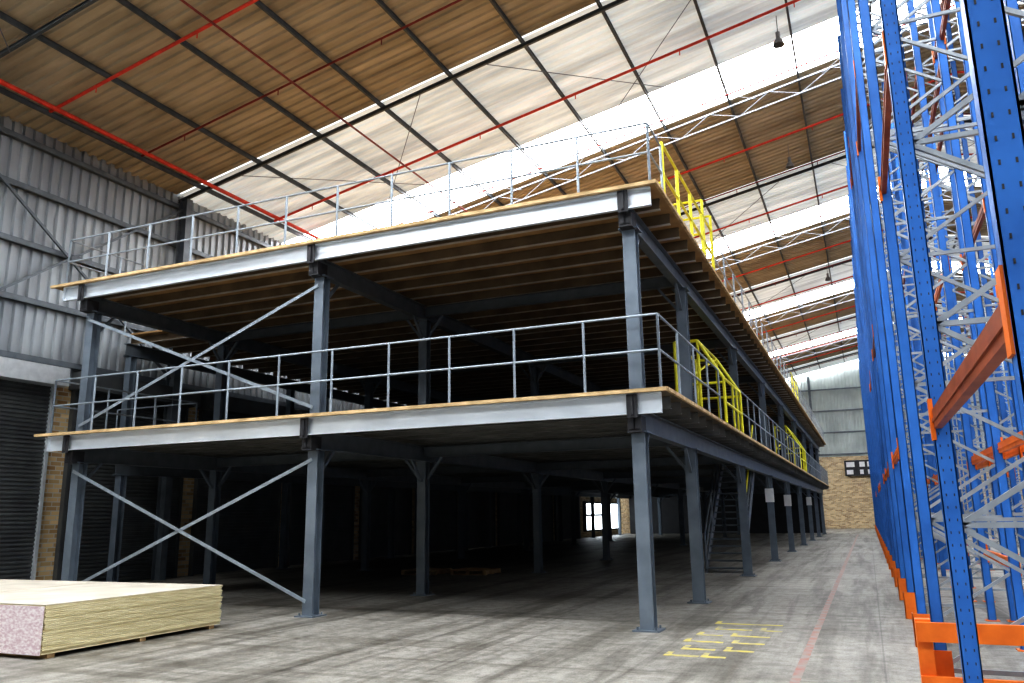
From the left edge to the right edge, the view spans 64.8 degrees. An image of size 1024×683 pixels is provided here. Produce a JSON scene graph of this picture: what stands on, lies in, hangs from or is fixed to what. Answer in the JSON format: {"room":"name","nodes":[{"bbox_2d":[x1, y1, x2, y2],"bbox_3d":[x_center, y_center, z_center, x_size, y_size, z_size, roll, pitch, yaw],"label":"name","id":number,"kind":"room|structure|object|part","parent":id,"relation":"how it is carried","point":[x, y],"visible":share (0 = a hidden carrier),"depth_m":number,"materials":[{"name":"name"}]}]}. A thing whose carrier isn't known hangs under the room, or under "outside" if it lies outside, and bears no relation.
{"room":"warehouse","nodes":[
{"label":"warehouse","id":0,"kind":"room"},
{"bbox_2d":[0,528,1023,682],"bbox_3d":[17.267,7.688,28.832,45.600,0.200,92.200,-6,-13,23],"label":"floor","id":1,"kind":"structure","parent":0,"point":[574,621],"depth_m":12.02,"materials":[{"name":"concrete"}]},
{"bbox_2d":[0,579,98,591],"bbox_3d":[-8.512,4.122,12.436,2.629,0.626,2.990,-6,-13,23],"label":"boards","id":2,"kind":"object","parent":1,"relation":"on","point":[5,584],"visible":0.06,"depth_m":13.06,"materials":[{"name":"brown wood"}]},
{"bbox_2d":[0,582,222,658],"bbox_3d":[-6.148,3.873,11.444,2.479,0.626,2.990,-6,-13,23],"label":"boards","id":3,"kind":"object","parent":1,"relation":"on","point":[45,622],"visible":1,"depth_m":10.64,"materials":[{"name":"brown wood"}]},
{"bbox_2d":[0,125,580,580],"bbox_3d":[-3.177,4.310,38.565,0.470,11.100,91.600,-6,-13,23],"label":"wall","id":4,"kind":"structure","parent":1,"relation":"on","point":[159,562],"depth_m":22.37,"materials":[{"name":"grey metal"}]},
{"bbox_2d":[0,116,406,410],"bbox_3d":[-3.478,1.748,39.233,0.060,6.400,91.600,-6,-13,23],"label":"cladding","id":5,"kind":"object","parent":4,"relation":"attached to","point":[27,329],"visible":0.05,"depth_m":21.15,"materials":[{"name":"grey metal"}]},
{"bbox_2d":[35,387,629,581],"bbox_3d":[-3.546,7.311,38.102,0.230,5.050,91.600,-6,-13,23],"label":"brickwork","id":6,"kind":"object","parent":4,"relation":"attached to","point":[55,466],"visible":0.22,"depth_m":20.59,"materials":[{"name":"brick"}]},
{"bbox_2d":[0,356,70,579],"bbox_3d":[-12.043,2.945,17.947,0.500,5.350,4.020,-6,-13,23],"label":"door frame","id":7,"kind":"structure","parent":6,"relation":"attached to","point":[11,369],"depth_m":19.44,"materials":[{"name":"metal"}]},
{"bbox_2d":[0,379,50,579],"bbox_3d":[-12.201,3.138,17.977,0.030,4.950,3.720,-6,-13,23],"label":"shutter door","id":8,"kind":"structure","parent":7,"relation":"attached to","point":[24,407],"depth_m":19.16,"materials":[{"name":"metal"}]},
{"bbox_2d":[52,372,200,580],"bbox_3d":[-10.298,3.770,21.901,0.500,5.350,4.020,-6,-13,23],"label":"door frame","id":9,"kind":"structure","parent":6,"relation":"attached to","point":[112,382],"depth_m":21.24,"materials":[{"name":"metal"}]},
{"bbox_2d":[77,463,115,581],"bbox_3d":[-10.786,4.702,20.957,0.030,3.007,0.872,-6,-13,23],"label":"curtain","id":10,"kind":"object","parent":9,"relation":"attached to","point":[98,504],"depth_m":20.95,"materials":[{"name":"metal"}]},
{"bbox_2d":[92,394,121,429],"bbox_3d":[-10.822,1.917,21.572,0.030,0.946,0.839,-6,-13,23],"label":"curtain","id":11,"kind":"object","parent":9,"relation":"attached to","point":[98,422],"depth_m":21.52,"materials":[{"name":"metal"}]},
{"bbox_2d":[118,475,158,581],"bbox_3d":[-10.241,5.109,22.153,0.030,2.792,1.081,-6,-13,23],"label":"curtain","id":12,"kind":"object","parent":9,"relation":"attached to","point":[138,525],"depth_m":22.15,"materials":[{"name":"metal"}]},
{"bbox_2d":[132,400,163,426],"bbox_3d":[-10.287,2.070,22.808,0.030,0.743,1.078,-6,-13,23],"label":"curtain","id":13,"kind":"object","parent":9,"relation":"attached to","point":[145,412],"depth_m":22.78,"materials":[{"name":"metal"}]},
{"bbox_2d":[582,501,621,531],"bbox_3d":[6.883,13.163,60.877,0.200,2.110,9.040,-6,-13,23],"label":"window","id":14,"kind":"structure","parent":6,"relation":"in","point":[586,505],"depth_m":59.28,"materials":[{"name":"glass"}]},
{"bbox_3d":[6.906,13.156,60.868,0.050,1.900,8.600,-6,-13,23],"label":"glass","id":15,"kind":"part","parent":14,"relation":"part of","materials":[{"name":"glass"}]},
{"bbox_3d":[-8.552,4.596,25.855,0.500,5.350,4.020,-6,-13,23],"label":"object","id":16,"kind":"object","parent":6,"relation":"attached to","visible":0},
{"bbox_2d":[194,479,208,574],"bbox_3d":[-9.328,5.548,24.220,0.030,2.773,0.381,-6,-13,23],"label":"curtain","id":17,"kind":"object","parent":16,"relation":"attached to","point":[203,488],"depth_m":24.23,"materials":[{"name":"metal"}]},
{"bbox_2d":[401,568,451,574],"bbox_3d":[-2.429,6.572,23.072,1.100,0.135,1.000,-6,-13,23],"label":"wooden pallet","id":18,"kind":"object","parent":1,"relation":"on","point":[432,571],"visible":0.69,"depth_m":22.85,"materials":[{"name":"brown wood"}]},
{"bbox_2d":[34,122,829,632],"bbox_3d":[5.811,6.043,38.636,15.420,7.479,53.930,-6,-13,23],"label":"platform","id":19,"kind":"object","parent":1,"relation":"on","point":[527,347],"visible":0.99,"depth_m":17.15,"materials":[{"name":"grey metal"}]},
{"bbox_2d":[659,141,714,269],"bbox_3d":[2.978,-2.434,15.497,1.000,1.476,4.800,-6,-13,23],"label":"guard rail","id":20,"kind":"object","parent":19,"relation":"on","point":[678,176],"visible":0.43,"depth_m":15.34,"materials":[{"name":"metal"}]},
{"bbox_2d":[673,339,743,432],"bbox_3d":[4.502,1.117,18.368,1.160,1.935,2.560,-6,-13,23],"label":"gate","id":21,"kind":"object","parent":19,"relation":"on","point":[713,360],"visible":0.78,"depth_m":17.90,"materials":[{"name":"yellow metal"}]},
{"bbox_2d":[765,488,774,501],"bbox_3d":[8.567,5.115,26.845,0.280,0.450,0.040,-6,-13,23],"label":"sign","id":22,"kind":"object","parent":19,"relation":"attached to","point":[769,492],"visible":1,"depth_m":26.83,"materials":[{"name":"white paper"}]},
{"bbox_2d":[784,495,791,505],"bbox_3d":[11.188,6.450,32.754,0.280,0.450,0.040,-6,-13,23],"label":"sign","id":23,"kind":"object","parent":19,"relation":"attached to","point":[787,498],"visible":1,"depth_m":32.74,"materials":[{"name":"white paper"}]},
{"bbox_2d":[774,426,806,471],"bbox_3d":[13.032,5.100,37.697,1.160,2.035,3.560,-6,-13,23],"label":"gate","id":24,"kind":"object","parent":19,"relation":"on","point":[790,432],"visible":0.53,"depth_m":37.37,"materials":[{"name":"yellow metal"}]},
{"bbox_2d":[790,372,798,400],"bbox_3d":[13.359,2.358,38.125,0.100,1.327,3.500,-6,-13,23],"label":"guard rail","id":25,"kind":"object","parent":19,"relation":"on","point":[790,372],"visible":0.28,"depth_m":38.08,"materials":[{"name":"metal"}]},
{"bbox_2d":[806,497,811,504],"bbox_3d":[16.424,8.828,44.636,0.280,0.450,0.040,-6,-13,23],"label":"sign","id":26,"kind":"object","parent":19,"relation":"attached to","point":[808,499],"visible":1,"depth_m":44.62,"materials":[{"name":"white paper"}]},
{"bbox_2d":[450,567,500,574],"bbox_3d":[-1.025,6.493,22.802,1.100,0.135,1.000,-6,-13,23],"label":"wooden pallet","id":27,"kind":"object","parent":1,"relation":"on","point":[468,571],"visible":1,"depth_m":22.56,"materials":[{"name":"brown wood"}]},
{"bbox_2d":[664,621,782,658],"bbox_3d":[2.874,3.853,10.503,1.100,0.002,3.200,-6,-13,23],"label":"floor marking","id":28,"kind":"object","parent":1,"relation":"on","point":[669,653],"depth_m":10.17,"materials":[{"name":"paint"}]},
{"bbox_2d":[703,425,754,572],"bbox_3d":[6.556,4.526,24.095,1.060,4.424,4.371,-6,-13,23],"label":"staircase","id":29,"kind":"structure","parent":1,"relation":"on","point":[749,483],"depth_m":23.54,"materials":[{"name":"grey metal"}]},
{"bbox_2d":[789,535,857,682],"bbox_3d":[10.792,7.078,26.032,0.090,0.002,62.000,-6,-13,23],"label":"floor marking","id":30,"kind":"object","parent":1,"relation":"on","point":[798,673],"depth_m":10.74,"materials":[{"name":"paint"}]},
{"bbox_2d":[799,374,1011,501],"bbox_3d":[35.235,8.755,71.384,45.000,15.100,0.330,-6,-13,23],"label":"steelwork","id":31,"kind":"object","parent":1,"relation":"on","point":[808,380],"visible":0.06,"depth_m":74.22,"materials":[{"name":"grey metal"}]},
{"bbox_2d":[819,453,1023,528],"bbox_3d":[35.440,13.026,70.803,45.000,6.500,0.250,-6,-13,23],"label":"brickwork","id":32,"kind":"object","parent":1,"relation":"on","point":[848,501],"visible":0.02,"depth_m":72.73,"materials":[{"name":"brick"}]},
{"bbox_2d":[844,460,869,475],"bbox_3d":[31.299,11.360,72.517,2.600,1.400,0.060,-6,-13,23],"label":"window","id":33,"kind":"structure","parent":32,"relation":"in","point":[852,467],"depth_m":72.61,"materials":[{"name":"glass"}]},
{"bbox_2d":[836,0,1023,682],"bbox_3d":[16.262,2.413,35.618,1.230,13.000,72.820,-6,-13,23],"label":"rack","id":34,"kind":"object","parent":1,"relation":"on","point":[999,108],"visible":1,"depth_m":7.85,"materials":[{"name":"metal"}]},
{"bbox_2d":[885,0,1023,621],"bbox_3d":[17.475,2.288,35.125,1.200,13.000,72.790,-6,-13,23],"label":"rack","id":35,"kind":"object","parent":1,"relation":"on","point":[1014,25],"visible":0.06,"depth_m":15.95,"materials":[{"name":"metal"}]},
{"bbox_2d":[914,617,1023,682],"bbox_3d":[4.214,2.694,6.770,1.600,0.660,0.280,-6,-13,23],"label":"barrier","id":36,"kind":"object","parent":1,"relation":"on","point":[927,632],"visible":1,"depth_m":6.89,"materials":[{"name":"orange metal"}]},
{"bbox_2d":[944,252,1023,542],"bbox_3d":[21.868,2.427,34.887,1.180,12.500,69.680,-6,-13,23],"label":"rack","id":37,"kind":"object","parent":1,"relation":"on","point":[1005,367],"visible":0.07,"depth_m":42.53,"materials":[{"name":"metal"}]},
{"bbox_2d":[960,363,1023,534],"bbox_3d":[23.061,2.301,34.386,1.180,12.500,69.680,-6,-13,23],"label":"rack","id":38,"kind":"object","parent":1,"relation":"on","point":[1005,388],"visible":0.05,"depth_m":49.32,"materials":[{"name":"metal"}]},
{"bbox_2d":[0,0,1023,370],"bbox_3d":[15.975,-6.195,29.239,45.000,4.550,86.100,-6,-13,23],"label":"ceiling","id":39,"kind":"structure","parent":0,"point":[106,34],"depth_m":20.89,"materials":[{"name":"brown wood"}]},
{"bbox_2d":[286,0,1020,379],"bbox_3d":[18.772,-4.873,35.574,45.000,4.550,83.000,-6,-13,23],"label":"skylight","id":40,"kind":"object","parent":39,"relation":"in","point":[817,41],"visible":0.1,"depth_m":26.46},
{"bbox_2d":[786,147,794,168],"bbox_3d":[10.038,-6.723,29.245,0.320,0.880,0.320,-6,-13,23],"label":"lamp","id":41,"kind":"object","parent":39,"relation":"hanging from","point":[789,165],"visible":1,"depth_m":29.17,"materials":[{"name":"grey metal"}]},
{"bbox_2d":[825,265,830,280],"bbox_3d":[17.213,-3.767,44.045,0.320,0.880,0.320,-6,-13,23],"label":"lamp","id":42,"kind":"object","parent":39,"relation":"hanging from","point":[828,278],"visible":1,"depth_m":43.95,"materials":[{"name":"grey metal"}]},
{"bbox_2d":[0,0,1023,377],"bbox_3d":[16.608,-5.557,31.887,42.055,4.330,91.600,-6,-13,23],"label":"roof","id":43,"kind":"structure","parent":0,"point":[127,4],"depth_m":22.16,"materials":[{"name":"black metal"}]},
{"bbox_2d":[0,0,981,355],"bbox_3d":[9.197,-4.357,35.994,22.017,3.623,64.365,-6,-13,23],"label":"roof bracing","id":44,"kind":"structure","parent":43,"relation":"attached to","point":[690,0],"depth_m":24.58,"materials":[{"name":"black metal"}]},
{"bbox_2d":[0,0,994,373],"bbox_3d":[17.456,-5.266,32.537,44.820,4.578,78.720,-6,-13,23],"label":"rafters","id":45,"kind":"object","parent":43,"relation":"attached to","point":[86,3],"depth_m":21.96,"materials":[{"name":"metal"}]},
{"bbox_2d":[0,0,994,373],"bbox_3d":[17.201,-5.413,31.317,42.516,4.378,90.100,-6,-13,23],"label":"pipes","id":46,"kind":"object","parent":43,"relation":"attached to","point":[52,107],"visible":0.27,"depth_m":23.37,"materials":[{"name":"red metal"}]},
{"bbox_2d":[178,0,995,378],"bbox_3d":[17.463,-5.491,32.609,45.000,4.550,88.400,-6,-13,23],"label":"skylight","id":47,"kind":"object","parent":43,"relation":"attached to","point":[445,116],"visible":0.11,"depth_m":23.94,"materials":[{"name":"white plastic"}]},
{"bbox_2d":[451,10,1023,364],"bbox_3d":[21.715,-3.036,42.127,44.810,4.977,42.950,-6,-13,23],"label":"roof truss","id":48,"kind":"object","parent":43,"relation":"attached to","point":[834,66],"depth_m":27.20,"materials":[{"name":"white metal"}]},
{"bbox_2d":[773,16,784,48],"bbox_3d":[7.150,-8.378,21.739,0.320,0.880,0.320,-6,-13,23],"label":"lamp","id":49,"kind":"object","parent":43,"relation":"hanging from","point":[778,43],"visible":1,"depth_m":21.68,"materials":[{"name":"grey metal"}]},
{"bbox_2d":[786,353,1012,456],"bbox_3d":[35.259,5.321,72.305,45.000,9.400,0.045,-6,-13,23],"label":"cladding","id":50,"kind":"object","parent":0,"point":[847,375],"visible":0.23,"depth_m":74.37,"materials":[{"name":"grey metal"}]}
]}

